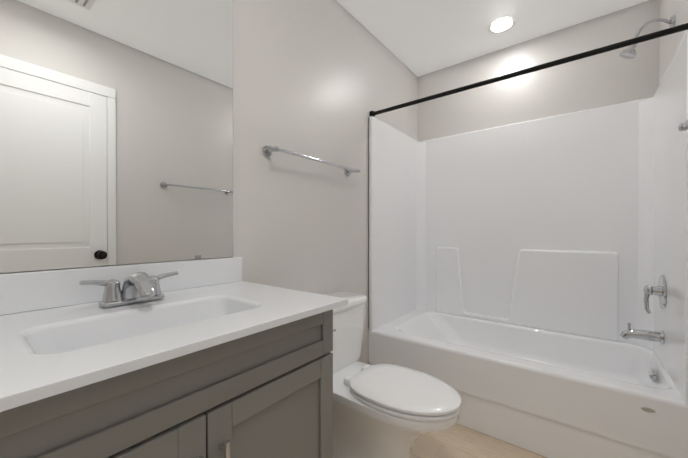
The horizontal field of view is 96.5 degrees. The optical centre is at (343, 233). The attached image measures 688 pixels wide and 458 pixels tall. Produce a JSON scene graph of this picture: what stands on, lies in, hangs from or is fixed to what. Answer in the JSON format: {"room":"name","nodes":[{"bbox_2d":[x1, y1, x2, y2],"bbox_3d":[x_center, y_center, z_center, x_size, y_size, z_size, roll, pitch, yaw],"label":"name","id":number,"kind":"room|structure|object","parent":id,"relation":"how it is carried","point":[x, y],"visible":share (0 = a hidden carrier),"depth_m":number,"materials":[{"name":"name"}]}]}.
{"room":"bathroom","nodes":[
{"label":"bathroom","id":0,"kind":"room"},
{"bbox_2d":[0,0,417,363],"bbox_3d":[-0.421,-0.148,1.460,0.120,2.490,3.602,0,0,38],"label":"wall","id":1,"kind":"structure","parent":0,"point":[320,79],"depth_m":1.65,"materials":[{"name":"paint"}]},
{"bbox_2d":[0,0,232,272],"bbox_3d":[-0.710,-0.506,0.978,0.008,1.210,0.789,0,0,38],"label":"mirror","id":2,"kind":"object","parent":1,"relation":"attached to","point":[116,132],"visible":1,"depth_m":0.96,"materials":[{"name":"clear glass"}]},
{"bbox_2d":[262,146,359,175],"bbox_3d":[-0.138,-0.386,1.658,0.082,0.052,0.695,0,0,38],"label":"towel rail","id":3,"kind":"object","parent":1,"relation":"attached to","point":[267,151],"visible":1,"depth_m":1.52,"materials":[{"name":"silver metal"}]},
{"bbox_2d":[370,23,687,116],"bbox_3d":[0.790,-0.829,1.676,1.518,0.048,0.048,0,0,38],"label":"curtain rod","id":4,"kind":"object","parent":1,"relation":"attached to","point":[655,35],"visible":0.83,"depth_m":1.50,"materials":[{"name":"black metal"}]},
{"bbox_2d":[411,424,545,457],"bbox_3d":[0.227,1.130,0.962,1.524,0.060,3.362,0,0,38],"label":"floor","id":5,"kind":"structure","parent":0,"point":[457,441],"depth_m":1.58,"materials":[{"name":"brown wood"}]},
{"bbox_2d":[0,257,347,457],"bbox_3d":[-0.484,0.601,0.802,0.587,0.998,0.868,0,0,38],"label":"bathroom vanity","id":6,"kind":"object","parent":5,"relation":"on","point":[212,358],"visible":0.94,"depth_m":0.71,"materials":[{"name":"grey"}]},
{"bbox_2d":[79,271,177,307],"bbox_3d":[-0.585,0.158,0.879,0.149,0.093,0.247,0,0,38],"label":"faucet","id":7,"kind":"object","parent":6,"relation":"on","point":[138,287],"visible":1,"depth_m":0.86,"materials":[{"name":"silver metal"}]},
{"bbox_2d":[327,292,460,457],"bbox_3d":[0.136,0.722,1.416,0.781,0.750,0.484,0,0,38],"label":"toilet","id":8,"kind":"object","parent":5,"relation":"on","point":[387,411],"visible":0.75,"depth_m":1.31,"materials":[{"name":"white ceramic"}]},
{"bbox_2d":[368,31,687,457],"bbox_3d":[1.012,0.145,1.966,1.518,1.900,0.800,0,0,38],"label":"shower","id":9,"kind":"object","parent":5,"relation":"on","point":[515,269],"visible":0.98,"depth_m":1.98,"materials":[{"name":"white plastic"}]},
{"bbox_2d":[620,274,666,343],"bbox_3d":[1.544,0.384,1.596,0.162,0.356,0.170,0,0,38],"label":"tub faucet","id":10,"kind":"object","parent":9,"relation":"attached to","point":[660,290],"visible":1,"depth_m":1.56,"materials":[{"name":"silver metal"}]},
{"bbox_2d":[649,368,655,382],"bbox_3d":[1.577,0.725,1.572,0.020,0.072,0.072,0,0,38],"label":"bathtub overflow drain","id":11,"kind":"object","parent":9,"relation":"attached to","point":[652,376],"visible":1,"depth_m":1.55,"materials":[{"name":"silver metal"}]},
{"bbox_2d":[678,119,687,131],"bbox_3d":[1.072,-0.382,0.867,0.082,0.052,0.630,0,0,38],"label":"towel rail","id":12,"kind":"object","parent":9,"relation":"attached to","point":[682,127],"visible":1,"depth_m":1.10,"materials":[{"name":"silver metal"}]},
{"bbox_2d":[336,0,648,76],"bbox_3d":[0.227,-1.440,0.949,1.764,0.100,3.602,0,0,38],"label":"ceiling","id":13,"kind":"structure","parent":0,"point":[417,38],"depth_m":2.03,"materials":[{"name":"paint"}]},
{"bbox_2d":[488,16,515,33],"bbox_3d":[1.055,-1.392,2.056,0.170,0.006,0.170,0,0,38],"label":"recessed light","id":14,"kind":"object","parent":13,"relation":"in","point":[501,25],"visible":1,"depth_m":2.05,"materials":[{"name":"white"}]},
{"bbox_2d":[418,0,659,141],"bbox_3d":[1.296,-0.152,2.330,1.524,2.490,0.120,0,0,38],"label":"wall","id":15,"kind":"structure","parent":0,"point":[612,77],"depth_m":2.14,"materials":[{"name":"paint"}]},
{"bbox_2d":[659,0,687,83],"bbox_3d":[0.876,-0.143,0.451,0.120,2.490,3.602,0,0,38],"label":"wall","id":16,"kind":"structure","parent":0,"point":[671,43],"depth_m":1.58,"materials":[{"name":"paint"}]},
{"bbox_2d":[619,15,674,58],"bbox_3d":[1.554,-1.007,1.581,0.202,0.166,0.072,0,0,38],"label":"shower head","id":17,"kind":"object","parent":16,"relation":"attached to","point":[630,52],"visible":0.79,"depth_m":1.59}
]}

